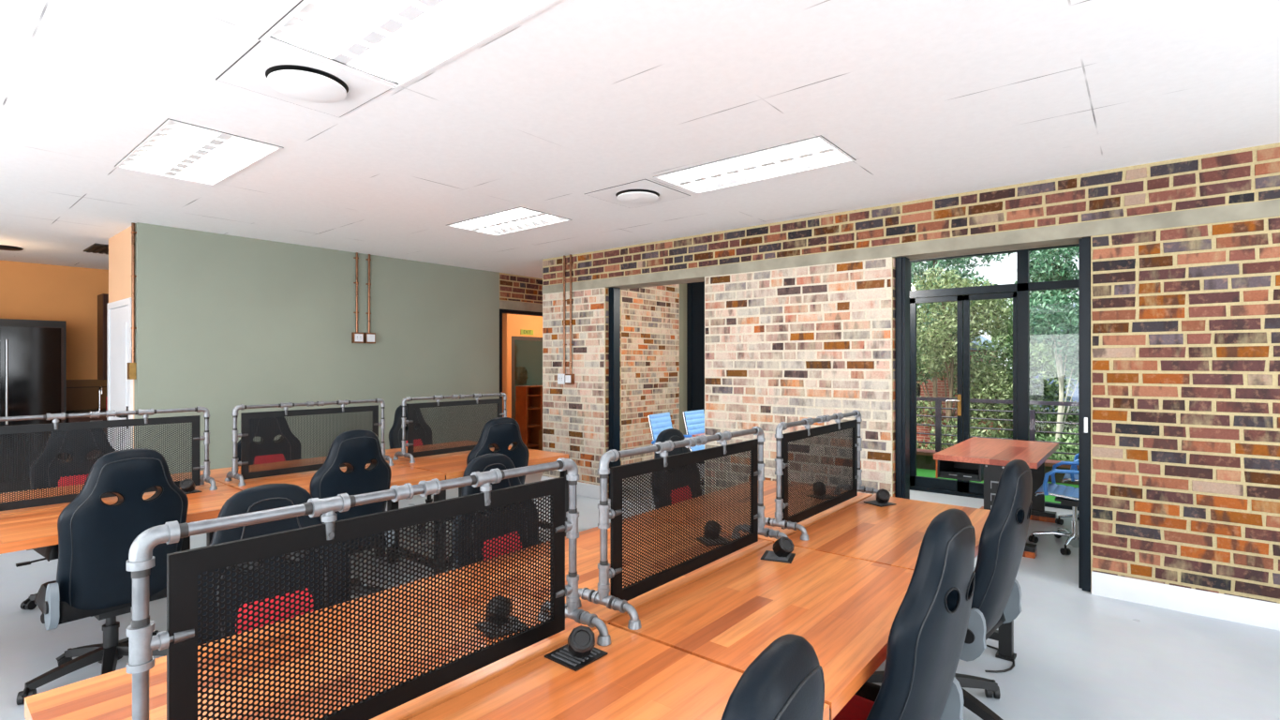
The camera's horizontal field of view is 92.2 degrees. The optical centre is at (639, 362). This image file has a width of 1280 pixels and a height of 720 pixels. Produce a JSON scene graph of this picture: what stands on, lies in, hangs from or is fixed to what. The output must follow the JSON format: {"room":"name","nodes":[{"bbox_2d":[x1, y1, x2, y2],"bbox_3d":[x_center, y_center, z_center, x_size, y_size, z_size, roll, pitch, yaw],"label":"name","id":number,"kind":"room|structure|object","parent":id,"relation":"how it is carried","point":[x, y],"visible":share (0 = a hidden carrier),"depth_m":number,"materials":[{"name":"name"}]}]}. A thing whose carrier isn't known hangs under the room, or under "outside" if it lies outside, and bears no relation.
{"room":"open-plan office","nodes":[
{"label":"open-plan office","id":0,"kind":"room"},
{"bbox_2d":[0,260,108,379],"bbox_3d":[-7.722,0.133,7.863,0.120,2.786,8.720,0,0,39],"label":"wall","id":1,"kind":"structure","parent":0,"point":[28,290],"depth_m":8.04,"materials":[{"name":"orange paint"}]},
{"bbox_2d":[66,379,107,410],"bbox_3d":[-7.015,0.426,8.616,0.015,0.400,1.620,0,0,39],"label":"backsplash","id":2,"kind":"structure","parent":1,"relation":"attached to","point":[81,394],"depth_m":8.17,"materials":[{"name":"brown tile"}]},
{"bbox_2d":[97,293,108,379],"bbox_3d":[-6.831,-0.339,8.541,0.375,1.130,1.000,0,0,39],"label":"upper cabinet","id":3,"kind":"object","parent":1,"relation":"attached to","point":[102,299],"visible":0.14,"depth_m":8.08,"materials":[{"name":"brown laminate"}]},
{"bbox_2d":[108,225,133,447],"bbox_3d":[-3.739,0.133,7.485,1.050,2.786,4.000,0,0,39],"label":"wall","id":4,"kind":"structure","parent":0,"point":[120,244],"depth_m":5.95,"materials":[{"name":"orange paint"}]},
{"bbox_2d":[110,305,128,450],"bbox_3d":[-5.005,0.493,5.909,0.792,2.046,0.103,0,0,39],"label":"door","id":5,"kind":"structure","parent":4,"relation":"in","point":[119,316],"depth_m":5.90,"materials":[{"name":"white paint"}]},
{"bbox_2d":[107,297,133,448],"bbox_3d":[-4.958,0.466,5.966,0.920,2.120,0.155,0,0,39],"label":"trim","id":6,"kind":"structure","parent":4,"relation":"attached to","point":[127,301],"depth_m":5.75,"materials":[{"name":"white paint"}]},
{"bbox_2d":[127,362,136,379],"bbox_3d":[-4.595,0.076,5.565,0.090,0.150,0.049,0,0,39],"label":"wall socket","id":7,"kind":"object","parent":4,"relation":"attached to","point":[131,366],"visible":0.93,"depth_m":5.54,"materials":[{"name":"gold metal"}]},
{"bbox_2d":[133,222,499,474],"bbox_3d":[-3.288,0.133,7.113,0.120,2.786,4.000,0,0,39],"label":"wall","id":8,"kind":"structure","parent":0,"point":[223,322],"depth_m":6.54,"materials":[{"name":"green paint"}]},
{"bbox_2d":[131,222,136,362],"bbox_3d":[-4.571,-0.627,5.555,0.060,1.266,0.036,0,0,39],"label":"conduit","id":9,"kind":"object","parent":8,"relation":"attached to","point":[133,232],"visible":1,"depth_m":5.55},
{"bbox_2d":[353,252,358,332],"bbox_3d":[-3.241,-0.802,7.047,0.036,0.916,0.060,0,0,39],"label":"conduit","id":10,"kind":"object","parent":8,"relation":"attached to","point":[356,257],"visible":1,"depth_m":7.04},
{"bbox_2d":[351,331,363,342],"bbox_3d":[-3.228,-0.284,7.044,0.058,0.120,0.116,0,0,39],"label":"wall socket","id":11,"kind":"object","parent":8,"relation":"attached to","point":[356,337],"visible":1,"depth_m":7.01,"materials":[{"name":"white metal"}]},
{"bbox_2d":[365,253,371,332],"bbox_3d":[-3.150,-0.802,7.157,0.036,0.916,0.060,0,0,39],"label":"conduit","id":12,"kind":"object","parent":8,"relation":"attached to","point":[368,259],"visible":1,"depth_m":7.14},
{"bbox_2d":[363,332,375,342],"bbox_3d":[-3.138,-0.284,7.154,0.058,0.120,0.116,0,0,39],"label":"wall socket","id":13,"kind":"object","parent":8,"relation":"attached to","point":[368,337],"visible":1,"depth_m":7.12,"materials":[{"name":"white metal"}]},
{"bbox_2d":[499,308,542,398],"bbox_3d":[-1.467,0.386,9.306,0.102,2.280,1.698,0,0,39],"label":"trim","id":14,"kind":"structure","parent":8,"relation":"attached to","point":[508,311],"depth_m":8.65,"materials":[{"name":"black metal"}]},
{"bbox_2d":[499,299,542,312],"bbox_3d":[-1.473,-0.814,9.312,0.126,0.120,1.698,0,0,39],"label":"trim","id":15,"kind":"structure","parent":8,"relation":"attached to","point":[503,305],"depth_m":8.90,"materials":[{"name":"concrete"}]},
{"bbox_2d":[502,312,506,416],"bbox_3d":[-2.905,0.133,9.622,2.480,2.786,0.100,0,0,39],"label":"door frame","id":16,"kind":"structure","parent":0,"point":[504,315],"depth_m":8.84,"materials":[{"name":"orange paint"}]},
{"bbox_2d":[499,272,542,304],"bbox_3d":[-1.474,-1.067,9.311,0.126,0.386,1.700,0,0,39],"label":"brick wall","id":17,"kind":"structure","parent":0,"point":[514,288],"depth_m":8.91,"materials":[{"name":"brick"}]},
{"bbox_2d":[506,313,542,417],"bbox_3d":[-2.636,0.133,11.836,0.120,2.786,3.880,0,0,39],"label":"wall","id":18,"kind":"structure","parent":0,"point":[515,322],"depth_m":11.97,"materials":[{"name":"orange paint"}]},
{"bbox_2d":[511,336,542,419],"bbox_3d":[-2.162,0.506,12.365,0.060,2.040,1.100,0,0,39],"label":"door","id":19,"kind":"structure","parent":18,"relation":"in","point":[527,351],"depth_m":12.24,"materials":[{"name":"green glass"}]},
{"bbox_2d":[604,287,621,498],"bbox_3d":[-0.321,0.344,6.988,0.058,2.363,0.274,0,0,39],"label":"wall","id":20,"kind":"structure","parent":0,"point":[606,290],"depth_m":6.89,"materials":[{"name":"brick"}]},
{"bbox_2d":[609,287,620,498],"bbox_3d":[-0.290,0.344,6.916,0.078,2.363,0.113,0,0,39],"label":"trim","id":21,"kind":"structure","parent":20,"relation":"attached to","point":[614,292],"depth_m":6.88,"materials":[{"name":"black metal"}]},
{"bbox_2d":[0,0,1279,278],"bbox_3d":[-2.068,-1.270,4.567,16.000,0.020,11.420,0,0,39],"label":"ceiling","id":22,"kind":"structure","parent":0,"point":[929,98],"depth_m":3.07,"materials":[{"name":"paint"}]},
{"bbox_2d":[0,244,22,251],"bbox_3d":[-6.914,-1.245,6.705,0.280,0.030,0.280,0,0,39],"label":"ceiling speaker","id":23,"kind":"object","parent":22,"relation":"attached to","point":[2,246],"visible":1,"depth_m":6.68,"materials":[{"name":"black plastic"}]},
{"bbox_2d":[83,243,108,253],"bbox_3d":[-5.840,-1.250,6.909,0.640,0.020,0.520,0,0,39],"label":"ceiling vent","id":24,"kind":"object","parent":22,"relation":"in","point":[100,248],"visible":0.33,"depth_m":6.76,"materials":[{"name":"black plastic"}]},
{"bbox_2d":[114,118,283,185],"bbox_3d":[-2.729,-1.307,3.776,1.216,0.106,0.551,0,0,39],"label":"ceiling light","id":25,"kind":"object","parent":22,"relation":"attached to","point":[175,149],"visible":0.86,"depth_m":3.83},
{"bbox_2d":[215,36,398,117],"bbox_3d":[-1.489,-1.238,2.762,0.588,0.045,0.544,0,0,39],"label":"ceiling vent","id":26,"kind":"object","parent":22,"relation":"in","point":[265,68],"visible":1,"depth_m":2.70,"materials":[{"name":"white plastic"}]},
{"bbox_2d":[257,0,561,89],"bbox_3d":[-0.826,-1.307,2.222,1.241,0.106,0.571,0,0,39],"label":"ceiling light","id":27,"kind":"object","parent":22,"relation":"attached to","point":[398,41],"visible":0.96,"depth_m":2.41,"materials":[{"name":"plastic"}]},
{"bbox_2d":[446,206,572,235],"bbox_3d":[-1.190,-1.307,5.534,1.056,0.106,0.581,0,0,39],"label":"ceiling light","id":28,"kind":"object","parent":22,"relation":"attached to","point":[518,218],"visible":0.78,"depth_m":5.63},
{"bbox_2d":[584,178,690,208],"bbox_3d":[-0.017,-1.238,4.620,0.588,0.045,0.544,0,0,39],"label":"ceiling vent","id":29,"kind":"object","parent":22,"relation":"in","point":[643,192],"visible":1,"depth_m":4.55,"materials":[{"name":"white plastic"}]},
{"bbox_2d":[653,134,856,193],"bbox_3d":[0.715,-1.307,3.998,1.191,0.106,0.531,0,0,39],"label":"ceiling light","id":30,"kind":"object","parent":22,"relation":"attached to","point":[817,152],"visible":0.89,"depth_m":4.04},
{"bbox_2d":[0,444,1279,719],"bbox_3d":[-2.068,1.626,4.567,16.000,0.200,11.420,0,0,39],"label":"floor","id":31,"kind":"structure","parent":0,"point":[1081,654],"depth_m":3.30,"materials":[{"name":"concrete"}]},
{"bbox_2d":[0,318,66,492],"bbox_3d":[-7.667,0.506,7.339,0.592,2.040,1.160,0,0,39],"label":"fridge","id":32,"kind":"object","parent":31,"relation":"on","point":[33,352],"visible":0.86,"depth_m":7.37,"materials":[{"name":"black metal"}]},
{"bbox_2d":[15,428,115,623],"bbox_3d":[-3.528,0.962,3.937,0.664,1.128,0.674,0,0,37],"label":"gaming chair","id":33,"kind":"object","parent":31,"relation":"on","point":[50,552],"visible":0.12,"depth_m":3.98,"materials":[{"name":"black leather"}]},
{"bbox_2d":[66,408,107,457],"bbox_3d":[-6.785,1.076,8.439,0.565,0.900,1.620,0,0,39],"label":"base cabinet","id":34,"kind":"object","parent":31,"relation":"on","point":[100,418],"depth_m":7.80,"materials":[{"name":"brown wood"}]},
{"bbox_2d":[66,408,106,413],"bbox_3d":[-6.785,0.646,8.439,0.565,0.040,1.600,0,0,39],"label":"countertop","id":35,"kind":"structure","parent":34,"relation":"on","point":[103,409],"depth_m":7.96,"materials":[{"name":"white plastic"}]},
{"bbox_2d":[97,385,103,410],"bbox_3d":[-7.009,0.461,8.001,0.156,0.331,0.050,0,0,39],"label":"tap","id":36,"kind":"object","parent":34,"relation":"on","point":[100,389],"visible":0.99,"depth_m":8.02,"materials":[{"name":"silver metal"}]},
{"bbox_2d":[16,447,188,704],"bbox_3d":[-2.570,0.962,3.004,0.664,1.128,0.674,0,0,37],"label":"gaming chair","id":37,"kind":"object","parent":31,"relation":"on","point":[96,537],"visible":0.79,"depth_m":2.80,"materials":[{"name":"black leather"}]},
{"bbox_2d":[0,471,225,550],"bbox_3d":[-3.361,1.156,3.724,0.784,0.740,1.264,0,0,39],"label":"desk","id":38,"kind":"object","parent":31,"relation":"on","point":[186,544],"visible":0.05,"depth_m":3.70,"materials":[{"name":"orange wood"}]},
{"bbox_2d":[0,405,217,510],"bbox_3d":[-3.056,0.529,3.502,0.291,0.511,1.045,0,0,39],"label":"screen","id":39,"kind":"object","parent":38,"relation":"on","point":[196,438],"visible":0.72,"depth_m":3.42,"materials":[{"name":"grey metal"}]},
{"bbox_2d":[0,484,240,553],"bbox_3d":[-2.757,1.156,3.228,0.779,0.740,1.264,0,0,39],"label":"desk","id":40,"kind":"object","parent":31,"relation":"on","point":[29,529],"visible":0.17,"depth_m":3.10,"materials":[{"name":"orange wood"}]},
{"bbox_2d":[178,477,201,493],"bbox_3d":[-2.746,0.743,3.726,0.123,0.087,0.120,0,0,34],"label":"pod","id":41,"kind":"object","parent":40,"relation":"on","point":[187,485],"visible":0.84,"depth_m":3.70,"materials":[{"name":"black plastic"}]},
{"bbox_2d":[237,416,300,466],"bbox_3d":[-2.827,0.962,4.789,0.674,1.128,0.664,0,0,-45],"label":"gaming chair","id":42,"kind":"object","parent":31,"relation":"on","point":[239,441],"visible":0.08,"depth_m":4.96,"materials":[{"name":"black leather"}]},
{"bbox_2d":[197,483,349,643],"bbox_3d":[-1.001,0.962,1.807,0.664,1.128,0.674,0,0,42],"label":"gaming chair","id":43,"kind":"object","parent":31,"relation":"on","point":[269,496],"visible":0.21,"depth_m":1.96,"materials":[{"name":"black leather"}]},
{"bbox_2d":[200,456,388,557],"bbox_3d":[-2.601,1.156,4.647,0.784,0.740,1.114,0,0,39],"label":"desk","id":44,"kind":"object","parent":31,"relation":"on","point":[219,475],"visible":0.08,"depth_m":4.39,"materials":[{"name":"orange wood"}]},
{"bbox_2d":[224,398,393,486],"bbox_3d":[-2.318,0.529,4.397,0.291,0.511,1.045,0,0,39],"label":"screen","id":45,"kind":"object","parent":44,"relation":"on","point":[245,435],"visible":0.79,"depth_m":4.27,"materials":[{"name":"metal"}]},
{"bbox_2d":[24,568,596,719],"bbox_3d":[-0.788,1.156,1.667,0.812,0.740,1.178,0,0,39],"label":"desk","id":46,"kind":"object","parent":31,"relation":"on","point":[107,695],"visible":0.32,"depth_m":1.54,"materials":[{"name":"orange wood"}]},
{"bbox_2d":[126,457,610,719],"bbox_3d":[-0.516,0.529,1.418,0.291,0.511,1.045,0,0,39],"label":"screen","id":47,"kind":"object","parent":46,"relation":"on","point":[180,638],"visible":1,"depth_m":1.29,"materials":[{"name":"black metal"}]},
{"bbox_2d":[475,595,529,639],"bbox_3d":[-0.412,0.743,1.830,0.120,0.087,0.123,0,0,-37],"label":"pod","id":48,"kind":"object","parent":46,"relation":"on","point":[496,596],"visible":0.3,"depth_m":1.82,"materials":[{"name":"black plastic"}]},
{"bbox_2d":[228,462,446,575],"bbox_3d":[-1.998,1.156,4.150,0.779,0.740,1.114,0,0,39],"label":"desk","id":49,"kind":"object","parent":31,"relation":"on","point":[401,474],"visible":0.34,"depth_m":4.29,"materials":[{"name":"orange wood"}]},
{"bbox_2d":[309,429,394,594],"bbox_3d":[-1.891,0.962,3.828,0.664,1.128,0.674,0,0,41],"label":"gaming chair","id":50,"kind":"object","parent":31,"relation":"on","point":[355,448],"visible":0.35,"depth_m":3.62,"materials":[{"name":"black leather"}]},
{"bbox_2d":[388,402,459,534],"bbox_3d":[-2.003,0.962,5.788,0.664,1.128,0.674,0,0,33],"label":"gaming chair","id":51,"kind":"object","parent":31,"relation":"on","point":[395,432],"visible":0.21,"depth_m":5.80,"materials":[{"name":"black leather"}]},
{"bbox_2d":[385,440,511,496],"bbox_3d":[-1.860,1.156,5.546,0.784,0.740,1.204,0,0,39],"label":"desk","id":52,"kind":"object","parent":31,"relation":"on","point":[388,452],"visible":0.07,"depth_m":5.40,"materials":[{"name":"orange wood"}]},
{"bbox_2d":[393,392,512,462],"bbox_3d":[-1.568,0.529,5.308,0.291,0.511,1.045,0,0,39],"label":"screen","id":53,"kind":"object","parent":52,"relation":"on","point":[450,437],"visible":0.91,"depth_m":5.21,"materials":[{"name":"metal"}]},
{"bbox_2d":[394,446,569,535],"bbox_3d":[-1.257,1.156,5.049,0.779,0.740,1.204,0,0,39],"label":"desk","id":54,"kind":"object","parent":31,"relation":"on","point":[453,466],"visible":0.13,"depth_m":4.98,"materials":[{"name":"orange wood"}]},
{"bbox_2d":[446,416,529,570],"bbox_3d":[-1.170,0.962,4.703,0.674,1.128,0.664,0,0,-36],"label":"gaming chair","id":55,"kind":"object","parent":31,"relation":"on","point":[499,432],"visible":0.4,"depth_m":4.45,"materials":[{"name":"black leather"}]},
{"bbox_2d":[450,453,540,567],"bbox_3d":[-0.418,0.962,2.514,0.664,1.128,0.674,0,0,34],"label":"gaming chair","id":56,"kind":"object","parent":31,"relation":"on","point":[486,462],"visible":0.22,"depth_m":2.63,"materials":[{"name":"black leather"}]},
{"bbox_2d":[515,385,542,449],"bbox_3d":[-1.726,0.966,10.944,0.280,1.120,1.000,0,0,39],"label":"shelf unit","id":57,"kind":"object","parent":31,"relation":"on","point":[528,398],"visible":0.55,"depth_m":10.73,"materials":[{"name":"brown wood"}]},
{"bbox_2d":[460,514,773,624],"bbox_3d":[-0.065,1.156,2.545,0.812,0.740,1.084,0,0,39],"label":"desk","id":58,"kind":"object","parent":31,"relation":"on","point":[587,543],"visible":0.12,"depth_m":2.38,"materials":[{"name":"orange wood"}]},
{"bbox_2d":[578,426,788,629],"bbox_3d":[0.207,0.529,2.296,0.291,0.511,1.045,0,0,39],"label":"screen","id":59,"kind":"object","parent":58,"relation":"on","point":[618,597],"visible":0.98,"depth_m":2.17,"materials":[{"name":"metal"}]},
{"bbox_2d":[696,520,728,546],"bbox_3d":[0.327,0.743,2.711,0.120,0.087,0.123,0,0,-19],"label":"pod","id":60,"kind":"object","parent":58,"relation":"on","point":[711,520],"visible":0.22,"depth_m":2.70,"materials":[{"name":"black plastic"}]},
{"bbox_2d":[408,623,830,719],"bbox_3d":[-0.189,1.156,1.174,0.739,0.740,1.178,0,0,39],"label":"desk","id":61,"kind":"object","parent":31,"relation":"on","point":[638,677],"visible":0.77,"depth_m":1.47,"materials":[{"name":"orange wood"}]},
{"bbox_2d":[544,625,607,670],"bbox_3d":[-0.171,0.743,1.650,0.123,0.087,0.120,0,0,39],"label":"pod","id":62,"kind":"object","parent":61,"relation":"on","point":[580,650],"visible":1,"depth_m":1.62,"materials":[{"name":"black plastic"}]},
{"bbox_2d":[647,412,702,491],"bbox_3d":[0.494,1.060,7.028,0.647,0.933,0.608,0,0,33],"label":"sling chair","id":63,"kind":"object","parent":31,"relation":"on","point":[660,422],"visible":0.16,"depth_m":7.10,"materials":[{"name":"blue"}]},
{"bbox_2d":[651,428,699,507],"bbox_3d":[0.409,0.962,3.518,0.664,1.128,0.674,0,0,37],"label":"gaming chair","id":64,"kind":"object","parent":31,"relation":"on","point":[670,434],"visible":0.09,"depth_m":3.65,"materials":[{"name":"black leather"}]},
{"bbox_2d":[682,409,704,484],"bbox_3d":[0.923,1.060,7.452,0.647,0.933,0.608,0,0,37],"label":"sling chair","id":65,"kind":"object","parent":31,"relation":"on","point":[693,420],"visible":0.17,"depth_m":7.55,"materials":[{"name":"blue"}]},
{"bbox_2d":[642,479,872,542],"bbox_3d":[0.684,1.156,3.454,0.812,0.740,1.258,0,0,39],"label":"desk","id":66,"kind":"object","parent":31,"relation":"on","point":[769,486],"visible":0.11,"depth_m":3.32,"materials":[{"name":"orange wood"}]},
{"bbox_2d":[764,409,878,540],"bbox_3d":[0.955,0.529,3.204,0.291,0.511,1.045,0,0,39],"label":"screen","id":67,"kind":"object","parent":66,"relation":"on","point":[782,519],"visible":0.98,"depth_m":3.13,"materials":[{"name":"metal"}]},
{"bbox_2d":[720,633,824,719],"bbox_3d":[-0.045,0.962,1.024,0.664,1.128,0.674,0,0,35],"label":"gaming chair","id":68,"kind":"object","parent":31,"relation":"on","point":[785,680],"visible":1,"depth_m":0.82,"materials":[{"name":"black leather"}]},
{"bbox_2d":[609,542,955,719],"bbox_3d":[0.534,1.156,2.052,0.739,0.740,1.084,0,0,39],"label":"desk","id":69,"kind":"object","parent":31,"relation":"on","point":[846,608],"visible":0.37,"depth_m":1.93,"materials":[{"name":"orange wood"}]},
{"bbox_2d":[760,535,795,563],"bbox_3d":[0.560,0.743,2.487,0.123,0.087,0.120,0,0,22],"label":"pod","id":70,"kind":"object","parent":69,"relation":"on","point":[782,548],"visible":1,"depth_m":2.46,"materials":[{"name":"black plastic"}]},
{"bbox_2d":[788,493,1016,661],"bbox_3d":[1.282,1.156,2.961,0.739,0.740,1.258,0,0,39],"label":"desk","id":71,"kind":"object","parent":31,"relation":"on","point":[892,535],"visible":0.45,"depth_m":2.92,"materials":[{"name":"orange wood"}]},
{"bbox_2d":[863,488,896,506],"bbox_3d":[1.338,0.743,3.432,0.120,0.087,0.123,0,0,-28],"label":"pod","id":72,"kind":"object","parent":71,"relation":"on","point":[883,496],"visible":1,"depth_m":3.40,"materials":[{"name":"black plastic"}]},
{"bbox_2d":[832,507,975,719],"bbox_3d":[0.627,0.962,1.855,0.664,1.128,0.674,0,0,45],"label":"gaming chair","id":73,"kind":"object","parent":31,"relation":"on","point":[928,632],"visible":0.84,"depth_m":1.56,"materials":[{"name":"black leather"}]},
{"bbox_2d":[866,459,1032,719],"bbox_3d":[1.337,0.962,2.721,0.674,1.128,0.664,0,0,-45],"label":"gaming chair","id":74,"kind":"object","parent":31,"relation":"on","point":[997,591],"visible":0.66,"depth_m":2.43,"materials":[{"name":"black leather"}]},
{"bbox_2d":[933,436,1058,558],"bbox_3d":[3.289,1.153,5.621,0.750,0.745,1.560,0,0,39],"label":"meeting table","id":75,"kind":"object","parent":31,"relation":"on","point":[974,458],"visible":0.62,"depth_m":5.36,"materials":[{"name":"brown wood"}]},
{"bbox_2d":[984,644,1014,672],"bbox_3d":[1.788,1.520,3.191,0.273,0.010,0.305,0,0,-21],"label":"power cable","id":76,"kind":"object","parent":31,"relation":"on","point":[995,647],"visible":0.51,"depth_m":3.04,"materials":[{"name":"black plastic"}]},
{"bbox_2d":[1028,461,1078,554],"bbox_3d":[3.584,1.060,5.068,0.647,0.933,0.608,0,0,39],"label":"office chair","id":77,"kind":"object","parent":31,"relation":"on","point":[1068,496],"visible":0.48,"depth_m":5.07,"materials":[{"name":"blue"}]},
{"bbox_2d":[1055,453,1078,524],"bbox_3d":[4.206,1.060,5.657,0.647,0.933,0.608,0,0,38],"label":"sling chair","id":78,"kind":"object","parent":31,"relation":"on","point":[1071,477],"visible":0.16,"depth_m":5.76,"materials":[{"name":"blue"}]},
{"bbox_2d":[621,283,679,464],"bbox_3d":[-0.169,0.133,8.709,0.106,2.786,2.570,0,0,39],"label":"wall","id":79,"kind":"structure","parent":0,"point":[649,315],"depth_m":8.95,"materials":[{"name":"brick"}]},
{"bbox_2d":[679,282,686,434],"bbox_3d":[1.938,0.133,8.574,3.330,2.786,0.140,0,0,39],"label":"wall","id":80,"kind":"structure","parent":0,"point":[682,287],"depth_m":9.54,"materials":[{"name":"green paint"}]},
{"bbox_2d":[686,281,704,463],"bbox_3d":[1.131,0.143,9.096,1.060,2.766,0.080,0,0,39],"label":"door","id":81,"kind":"structure","parent":80,"relation":"in","point":[695,290],"depth_m":9.35,"materials":[{"name":"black metal"}]},
{"bbox_2d":[909,243,1078,510],"bbox_3d":[4.703,0.133,6.245,3.880,2.786,0.090,0,0,39],"label":"window","id":82,"kind":"structure","parent":80,"relation":"in","point":[1023,286],"depth_m":6.66,"materials":[{"name":"black metal"}]},
{"bbox_2d":[909,295,963,491],"bbox_3d":[3.468,0.356,7.222,0.570,2.250,0.112,0,0,39],"label":"door","id":83,"kind":"structure","parent":82,"relation":"attached to","point":[957,484],"depth_m":7.25,"materials":[{"name":"black metal"}]},
{"bbox_2d":[963,291,1016,494],"bbox_3d":[3.916,0.356,6.889,0.525,2.250,0.055,0,0,39],"label":"door","id":84,"kind":"structure","parent":82,"relation":"attached to","point":[969,486],"depth_m":7.00,"materials":[{"name":"black metal"}]},
{"bbox_2d":[892,257,895,496],"bbox_3d":[2.076,0.344,5.014,0.058,2.363,0.274,0,0,39],"label":"wall","id":85,"kind":"structure","parent":0,"point":[893,259],"depth_m":4.92,"materials":[{"name":"metal"}]},
{"bbox_2d":[895,256,909,498],"bbox_3d":[2.108,0.344,4.946,0.075,2.363,0.125,0,0,39],"label":"trim","id":86,"kind":"structure","parent":85,"relation":"attached to","point":[902,263],"depth_m":4.90,"materials":[{"name":"black metal"}]},
{"bbox_2d":[542,142,1279,603],"bbox_3d":[2.449,0.133,4.703,9.200,2.786,0.286,0,0,39],"label":"wall","id":87,"kind":"structure","parent":0,"point":[1185,320],"depth_m":4.02,"materials":[{"name":"brick"}]},
{"bbox_2d":[563,254,566,373],"bbox_3d":[-0.892,-0.562,7.254,0.060,1.396,0.036,0,0,39],"label":"conduit","id":88,"kind":"object","parent":87,"relation":"attached to","point":[564,263],"visible":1,"depth_m":7.24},
{"bbox_2d":[565,373,574,384],"bbox_3d":[-0.822,0.191,7.181,0.110,0.120,0.058,0,0,39],"label":"wall socket","id":89,"kind":"object","parent":87,"relation":"attached to","point":[569,378],"visible":1,"depth_m":7.15,"materials":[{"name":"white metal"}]},
{"bbox_2d":[540,475,599,498],"bbox_3d":[-0.808,1.453,7.190,1.010,0.146,0.024,0,0,39],"label":"baseboard","id":90,"kind":"structure","parent":87,"relation":"attached to","point":[585,489],"depth_m":7.01,"materials":[{"name":"white paint"}]},
{"bbox_2d":[569,253,573,373],"bbox_3d":[-0.807,-0.562,7.184,0.060,1.396,0.036,0,0,39],"label":"conduit","id":91,"kind":"object","parent":87,"relation":"attached to","point":[571,262],"visible":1,"depth_m":7.17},
{"bbox_2d":[542,199,1279,293],"bbox_3d":[2.449,-0.886,4.705,9.202,0.095,0.290,0,0,39],"label":"beam","id":92,"kind":"structure","parent":87,"relation":"attached to","point":[1065,234],"depth_m":4.55,"materials":[{"name":"concrete"}]},
{"bbox_2d":[1078,237,1090,591],"bbox_3d":[3.027,0.344,4.184,0.066,2.363,0.192,0,0,39],"label":"trim","id":93,"kind":"structure","parent":87,"relation":"attached to","point":[1084,244],"depth_m":4.12,"materials":[{"name":"black metal"}]},
{"bbox_2d":[1091,570,1279,630],"bbox_3d":[4.444,1.453,2.864,3.782,0.146,0.024,0,0,39],"label":"baseboard","id":94,"kind":"structure","parent":87,"relation":"attached to","point":[1259,613],"depth_m":3.75,"materials":[{"name":"white paint"}]},
{"bbox_2d":[916,454,1078,484],"bbox_3d":[5.347,1.556,8.065,11.000,0.440,0.250,0,0,39],"label":"kerb","id":95,"kind":"object","parent":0,"point":[927,462],"visible":0.11,"depth_m":8.84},
{"bbox_2d":[916,447,1078,468],"bbox_3d":[5.347,1.313,8.065,11.000,0.045,0.330,0,0,39],"label":"trim","id":96,"kind":"structure","parent":95,"relation":"on","point":[925,452],"depth_m":8.10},
{"bbox_2d":[916,396,1078,454],"bbox_3d":[5.344,0.898,8.061,10.800,0.785,0.060,0,0,39],"label":"balcony railing","id":97,"kind":"object","parent":96,"relation":"on","point":[938,408],"visible":0.3,"depth_m":8.47,"materials":[{"name":"metal"}]},
{"bbox_2d":[916,468,1078,503],"bbox_3d":[4.782,1.659,7.378,11.000,0.235,1.630,0,0,39],"label":"floor","id":98,"kind":"structure","parent":0,"point":[925,472],"depth_m":8.19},
{"label":"outside","id":99,"kind":"structure","parent":0,"visible":0},
{"bbox_3d":[15.236,4.626,22.430,55.000,0.200,36.000,0,0,39],"label":"ground","id":100,"kind":"structure","parent":99,"visible":0},
{"bbox_2d":[916,305,945,406],"bbox_3d":[5.348,0.450,13.744,2.815,8.166,1.813,0,0,26],"label":"leafy tree","id":101,"kind":"object","parent":100,"relation":"on","point":[927,376],"visible":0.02,"depth_m":13.21,"materials":[{"name":"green plant"}]},
{"bbox_2d":[916,311,1002,448],"bbox_3d":[9.596,1.326,21.245,5.000,6.400,4.600,0,0,39],"label":"brick house","id":102,"kind":"structure","parent":100,"relation":"on","point":[940,383],"depth_m":19.16,"materials":[{"name":"brown brick"}]},
{"bbox_2d":[911,253,1011,407],"bbox_3d":[8.171,-0.461,17.097,3.234,9.987,3.991,0,0,-41],"label":"leafy tree","id":103,"kind":"object","parent":100,"relation":"on","point":[946,263],"visible":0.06,"depth_m":16.63,"materials":[{"name":"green plant"}]},
{"bbox_2d":[911,267,1012,449],"bbox_3d":[6.159,1.291,12.258,2.497,6.490,1.984,0,0,39],"label":"leafy tree","id":104,"kind":"object","parent":100,"relation":"on","point":[948,321],"visible":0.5,"depth_m":11.84,"materials":[{"name":"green plant"}]},
{"bbox_2d":[927,410,1077,452],"bbox_3d":[8.871,2.876,14.231,4.100,3.300,0.350,0,0,39],"label":"wall","id":105,"kind":"structure","parent":100,"relation":"on","point":[944,413],"depth_m":15.18,"materials":[{"name":"red brick"}]},
{"bbox_2d":[969,297,1078,460],"bbox_3d":[8.135,1.530,13.049,2.444,6.015,2.712,0,0,39],"label":"leafy tree","id":106,"kind":"object","parent":100,"relation":"on","point":[1038,354],"visible":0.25,"depth_m":12.41,"materials":[{"name":"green plant"}]},
{"bbox_2d":[1001,428,1078,461],"bbox_3d":[6.557,2.347,8.971,3.139,2.788,2.270,0,0,39],"label":"shrub","id":107,"kind":"object","parent":100,"relation":"on","point":[1064,457],"visible":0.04,"depth_m":9.25,"materials":[{"name":"green plant"}]},
{"bbox_2d":[1012,246,1078,458],"bbox_3d":[6.971,0.686,10.076,1.471,7.690,1.497,0,0,37],"label":"birch tree","id":108,"kind":"object","parent":100,"relation":"on","point":[1057,303],"visible":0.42,"depth_m":9.93,"materials":[{"name":"green plant"}]},
{"bbox_2d":[1031,303,1078,412],"bbox_3d":[13.553,1.426,16.691,5.100,6.200,4.700,0,0,39],"label":"house","id":109,"kind":"structure","parent":100,"relation":"on","point":[1075,396],"depth_m":16.06,"materials":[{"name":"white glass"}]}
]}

